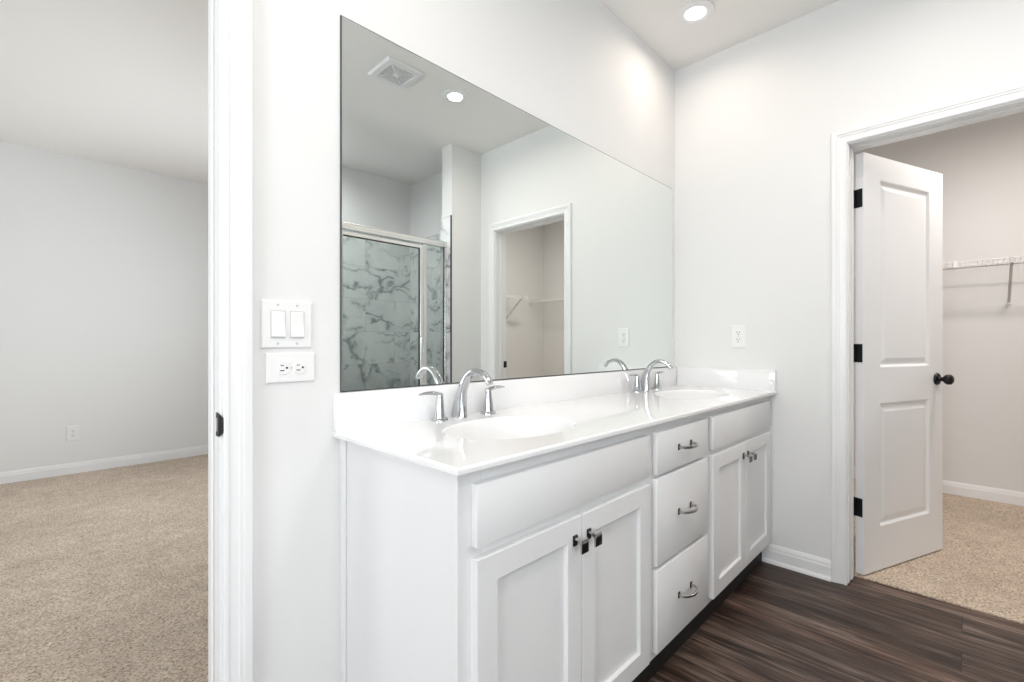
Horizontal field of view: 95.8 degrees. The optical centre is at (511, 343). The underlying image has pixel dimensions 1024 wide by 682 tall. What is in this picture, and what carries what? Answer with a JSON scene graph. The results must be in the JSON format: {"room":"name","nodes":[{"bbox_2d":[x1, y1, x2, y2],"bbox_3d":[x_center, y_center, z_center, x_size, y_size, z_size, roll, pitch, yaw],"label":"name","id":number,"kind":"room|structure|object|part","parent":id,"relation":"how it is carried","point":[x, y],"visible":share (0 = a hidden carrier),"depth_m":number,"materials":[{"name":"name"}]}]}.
{"room":"bathroom","nodes":[
{"label":"bathroom","id":0,"kind":"room"},
{"bbox_2d":[0,141,207,471],"bbox_3d":[-4.195,-0.247,3.638,0.098,2.740,5.700,0,0,45],"label":"wall","id":1,"kind":"structure","parent":0,"point":[104,266],"depth_m":4.09,"materials":[{"name":"white paint"}]},
{"bbox_2d":[67,425,78,440],"bbox_3d":[-3.779,0.767,3.984,0.008,0.130,0.080,0,0,45],"label":"wall outlet","id":2,"kind":"object","parent":1,"relation":"attached to","point":[72,431],"visible":1,"depth_m":3.98,"materials":[{"name":"white plastic"}]},
{"bbox_2d":[0,445,207,483],"bbox_3d":[-4.120,1.069,3.634,0.014,0.093,5.400,0,0,45],"label":"baseboard","id":3,"kind":"structure","parent":1,"relation":"attached to","point":[106,463],"depth_m":4.09,"materials":[{"name":"white wood"}]},
{"bbox_2d":[0,0,838,183],"bbox_3d":[-0.818,-1.667,1.927,7.600,0.100,8.200,0,0,45],"label":"ceiling","id":4,"kind":"structure","parent":0,"point":[124,83],"depth_m":2.64,"materials":[{"name":"white paint"}]},
{"bbox_2d":[676,0,714,25],"bbox_3d":[0.895,-1.613,2.259,0.176,0.009,0.176,0,0,45],"label":"recessed light","id":5,"kind":"object","parent":4,"relation":"in","point":[695,12],"visible":1,"depth_m":2.25,"materials":[{"name":"white"}]},
{"bbox_2d":[253,0,674,681],"bbox_3d":[-0.938,-0.247,0.877,0.098,2.740,5.334,0,0,45],"label":"wall","id":6,"kind":"structure","parent":0,"point":[574,66],"depth_m":1.25,"materials":[{"name":"white paint"}]},
{"bbox_2d":[208,0,223,681],"bbox_3d":[-0.994,0.087,0.812,0.110,2.056,0.850,0,0,45],"label":"trim","id":7,"kind":"structure","parent":6,"relation":"attached to","point":[215,419],"depth_m":1.10,"materials":[{"name":"white wood"}]},
{"bbox_3d":[-0.683,0.189,1.079,0.042,0.055,0.008,0,0,36],"label":"strike plate","id":8,"kind":"part","parent":7,"relation":"part of","materials":[{"name":"black metal"}]},
{"bbox_2d":[222,0,252,681],"bbox_3d":[-0.956,0.067,0.775,0.020,2.110,0.946,0,0,45],"label":"trim","id":9,"kind":"structure","parent":6,"relation":"attached to","point":[237,15],"depth_m":1.09,"materials":[{"name":"white wood"}]},
{"bbox_2d":[261,299,310,347],"bbox_3d":[-0.568,-0.050,1.173,0.013,0.120,0.122,0,0,45],"label":"light switch","id":10,"kind":"object","parent":6,"relation":"attached to","point":[284,324],"visible":1,"depth_m":1.17,"materials":[{"name":"white plastic"}]},
{"bbox_2d":[265,352,314,383],"bbox_3d":[-0.563,0.060,1.181,0.008,0.076,0.121,0,0,45],"label":"wall outlet","id":11,"kind":"object","parent":6,"relation":"attached to","point":[279,367],"visible":1,"depth_m":1.18,"materials":[{"name":"white plastic"}]},
{"bbox_2d":[278,361,289,374],"bbox_3d":[-0.575,0.060,1.166,0.003,0.034,0.028,0,0,45],"label":"receptacle","id":12,"kind":"object","parent":11,"relation":"attached to","point":[283,366],"depth_m":1.17,"materials":[{"name":"white plastic"}]},
{"bbox_2d":[294,361,304,373],"bbox_3d":[-0.548,0.060,1.194,0.003,0.034,0.028,0,0,45],"label":"receptacle","id":13,"kind":"object","parent":11,"relation":"attached to","point":[299,366],"depth_m":1.19,"materials":[{"name":"white plastic"}]},
{"bbox_2d":[333,367,676,431],"bbox_3d":[0.246,0.187,1.996,0.020,0.104,2.076,0,0,45],"label":"backsplash","id":14,"kind":"structure","parent":6,"relation":"attached to","point":[371,408],"depth_m":1.60,"materials":[{"name":"white stone"}]},
{"bbox_2d":[340,15,671,391],"bbox_3d":[0.232,-0.387,1.991,0.006,1.040,2.010,0,0,45],"label":"wall mirror","id":15,"kind":"object","parent":6,"relation":"attached to","point":[476,231],"visible":0.96,"depth_m":1.62,"materials":[{"name":"silver mirror"}]},
{"bbox_2d":[0,454,1023,681],"bbox_3d":[-0.793,1.169,1.952,7.400,0.106,8.070,0,0,45],"label":"floor","id":16,"kind":"structure","parent":0,"point":[104,573],"depth_m":2.00,"materials":[{"name":"beige carpet"}]},
{"bbox_2d":[340,396,770,681],"bbox_3d":[0.449,0.689,1.810,0.570,0.864,2.056,0,0,45],"label":"vanity cabinet","id":17,"kind":"object","parent":16,"relation":"on","point":[597,561],"visible":0.94,"depth_m":1.19,"materials":[{"name":"white wood"}]},
{"bbox_3d":[-0.463,0.689,1.269,0.030,0.864,0.006,0,0,45],"label":"scribe moulding","id":18,"kind":"part","parent":17,"relation":"part of","materials":[{"name":"white wood"}]},
{"bbox_3d":[0.048,0.717,1.067,0.019,0.559,0.356,0,0,45],"label":"door","id":19,"kind":"part","parent":17,"relation":"part of","materials":[{"name":"white wood"}]},
{"bbox_2d":[333,367,776,476],"bbox_3d":[0.432,0.256,1.813,0.541,0.242,2.076,0,0,45],"label":"countertop","id":20,"kind":"structure","parent":17,"relation":"on","point":[538,416],"depth_m":1.50,"materials":[{"name":"white stone"}]},
{"bbox_2d":[418,368,504,421],"bbox_3d":[-0.118,0.158,1.482,0.186,0.162,0.357,0,0,45],"label":"faucet","id":21,"kind":"object","parent":20,"relation":"on","point":[459,410],"visible":1,"depth_m":1.49,"materials":[{"name":"silver metal"}]},
{"bbox_3d":[-0.249,0.154,1.419,0.024,0.018,0.085,0,0,45],"label":"lever","id":22,"kind":"part","parent":21,"relation":"part of","materials":[{"name":"silver metal"}]},
{"bbox_3d":[-0.225,0.195,1.443,0.053,0.087,0.053,0,0,45],"label":"handle","id":23,"kind":"part","parent":21,"relation":"part of","materials":[{"name":"silver metal"}]},
{"bbox_3d":[-0.128,0.158,1.472,0.186,0.162,0.036,0,0,45],"label":"spout","id":24,"kind":"part","parent":21,"relation":"part of","materials":[{"name":"silver metal"}]},
{"bbox_3d":[-0.082,0.195,1.589,0.053,0.087,0.053,0,0,45],"label":"handle","id":25,"kind":"part","parent":21,"relation":"part of","materials":[{"name":"silver metal"}]},
{"bbox_3d":[-0.058,0.154,1.613,0.024,0.018,0.085,0,0,45],"label":"lever","id":26,"kind":"part","parent":21,"relation":"part of","materials":[{"name":"silver metal"}]},
{"bbox_3d":[0.001,0.306,1.346,0.316,0.136,0.452,0,0,45],"label":"sink bowl","id":27,"kind":"part","parent":20,"relation":"part of","materials":[{"name":"white ceramic"}]},
{"bbox_2d":[629,359,672,391],"bbox_3d":[0.732,0.158,2.346,0.186,0.162,0.357,0,0,45],"label":"faucet","id":28,"kind":"object","parent":20,"relation":"on","point":[641,385],"visible":1,"depth_m":2.35,"materials":[{"name":"silver metal"}]},
{"bbox_3d":[0.625,0.195,2.308,0.053,0.087,0.053,0,0,45],"label":"handle","id":29,"kind":"part","parent":28,"relation":"part of","materials":[{"name":"silver metal"}]},
{"bbox_3d":[0.769,0.195,2.454,0.053,0.087,0.053,0,0,45],"label":"handle","id":30,"kind":"part","parent":28,"relation":"part of","materials":[{"name":"silver metal"}]},
{"bbox_3d":[0.859,0.306,2.217,0.316,0.136,0.452,0,0,45],"label":"sink bowl","id":31,"kind":"part","parent":20,"relation":"part of","materials":[{"name":"white ceramic"}]},
{"bbox_3d":[0.171,0.499,1.153,0.030,0.034,0.029,0,0,45],"label":"knob","id":32,"kind":"part","parent":17,"relation":"part of","materials":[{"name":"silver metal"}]},
{"bbox_3d":[0.212,0.499,1.195,0.030,0.034,0.029,0,0,45],"label":"knob","id":33,"kind":"part","parent":17,"relation":"part of","materials":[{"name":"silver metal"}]},
{"bbox_3d":[0.298,0.717,1.322,0.019,0.559,0.354,0,0,45],"label":"door","id":34,"kind":"part","parent":17,"relation":"part of","materials":[{"name":"white wood"}]},
{"bbox_3d":[0.598,0.860,1.627,0.019,0.266,0.404,0,0,45],"label":"drawer","id":35,"kind":"part","parent":17,"relation":"part of","materials":[{"name":"white wood"}]},
{"bbox_3d":[0.598,0.574,1.627,0.019,0.280,0.404,0,0,45],"label":"drawer","id":36,"kind":"part","parent":17,"relation":"part of","materials":[{"name":"white wood"}]},
{"bbox_3d":[0.598,0.352,1.627,0.019,0.136,0.404,0,0,45],"label":"drawer","id":37,"kind":"part","parent":17,"relation":"part of","materials":[{"name":"white wood"}]},
{"bbox_3d":[0.620,0.860,1.605,0.039,0.010,0.103,0,0,45],"label":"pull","id":38,"kind":"part","parent":17,"relation":"part of","materials":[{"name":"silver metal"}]},
{"bbox_3d":[0.620,0.574,1.605,0.039,0.010,0.103,0,0,45],"label":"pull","id":39,"kind":"part","parent":17,"relation":"part of","materials":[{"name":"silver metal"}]},
{"bbox_3d":[0.620,0.352,1.605,0.039,0.010,0.103,0,0,45],"label":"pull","id":40,"kind":"part","parent":17,"relation":"part of","materials":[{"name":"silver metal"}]},
{"bbox_3d":[0.907,0.717,1.940,0.019,0.559,0.366,0,0,45],"label":"door","id":41,"kind":"part","parent":17,"relation":"part of","materials":[{"name":"white wood"}]},
{"bbox_3d":[1.165,0.717,2.203,0.019,0.559,0.366,0,0,45],"label":"door","id":42,"kind":"part","parent":17,"relation":"part of","materials":[{"name":"white wood"}]},
{"bbox_2d":[675,0,1023,559],"bbox_3d":[2.021,-0.247,1.795,3.028,2.740,0.125,0,0,45],"label":"wall","id":43,"kind":"structure","parent":0,"point":[756,117],"depth_m":2.31,"materials":[{"name":"white paint"}]},
{"bbox_2d":[731,325,745,347],"bbox_3d":[1.219,-0.041,2.490,0.075,0.122,0.008,0,0,45],"label":"wall outlet","id":44,"kind":"object","parent":43,"relation":"attached to","point":[738,332],"visible":1,"depth_m":2.49,"materials":[{"name":"white plastic"}]},
{"bbox_2d":[735,337,741,342],"bbox_3d":[1.217,-0.021,2.488,0.034,0.028,0.003,0,0,45],"label":"receptacle","id":45,"kind":"object","parent":44,"relation":"attached to","point":[737,339],"depth_m":2.49,"materials":[{"name":"white plastic"}]},
{"bbox_2d":[735,330,741,334],"bbox_3d":[1.217,-0.060,2.488,0.034,0.028,0.003,0,0,45],"label":"receptacle","id":46,"kind":"object","parent":44,"relation":"attached to","point":[737,332],"depth_m":2.49,"materials":[{"name":"white plastic"}]},
{"bbox_2d":[762,543,830,581],"bbox_3d":[1.390,1.075,2.310,0.341,0.093,0.026,0,0,45],"label":"baseboard","id":47,"kind":"structure","parent":43,"relation":"attached to","point":[804,563],"depth_m":2.29,"materials":[{"name":"white wood"}]},
{"bbox_3d":[1.385,1.113,2.305,0.341,0.018,0.012,0,0,45],"label":"shoe moulding","id":48,"kind":"part","parent":47,"relation":"part of","materials":[{"name":"white wood"}]},
{"bbox_2d":[854,152,953,574],"bbox_3d":[1.991,0.095,2.383,0.722,2.028,0.176,0,0,-22],"label":"door","id":49,"kind":"structure","parent":43,"relation":"in","point":[898,348],"depth_m":2.34,"materials":[{"name":"white wood"}]},
{"bbox_3d":[2.290,0.188,2.448,0.065,0.065,0.070,0,0,-24],"label":"knob","id":50,"kind":"part","parent":49,"relation":"part of","materials":[{"name":"black metal"}]},
{"bbox_2d":[831,82,1023,584],"bbox_3d":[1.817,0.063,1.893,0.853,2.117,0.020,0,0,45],"label":"trim","id":51,"kind":"structure","parent":43,"relation":"attached to","point":[840,140],"depth_m":2.16,"materials":[{"name":"white wood"}]},
{"bbox_2d":[854,112,1023,491],"bbox_3d":[3.430,-0.247,3.358,3.248,2.740,0.098,0,0,45],"label":"wall","id":52,"kind":"structure","parent":0,"point":[981,164],"depth_m":3.34,"materials":[{"name":"white paint"}]},
{"bbox_2d":[854,467,1023,505],"bbox_3d":[3.391,1.069,3.317,3.050,0.093,0.014,0,0,45],"label":"baseboard","id":53,"kind":"structure","parent":52,"relation":"attached to","point":[949,487],"depth_m":3.32,"materials":[{"name":"white wood"}]},
{"bbox_2d":[854,256,1023,304],"bbox_3d":[3.325,-0.424,3.171,2.926,0.303,0.314,0,0,45],"label":"wire shelf","id":54,"kind":"object","parent":52,"relation":"attached to","point":[1008,301],"visible":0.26,"depth_m":3.16,"materials":[{"name":"white metal"}]}
]}

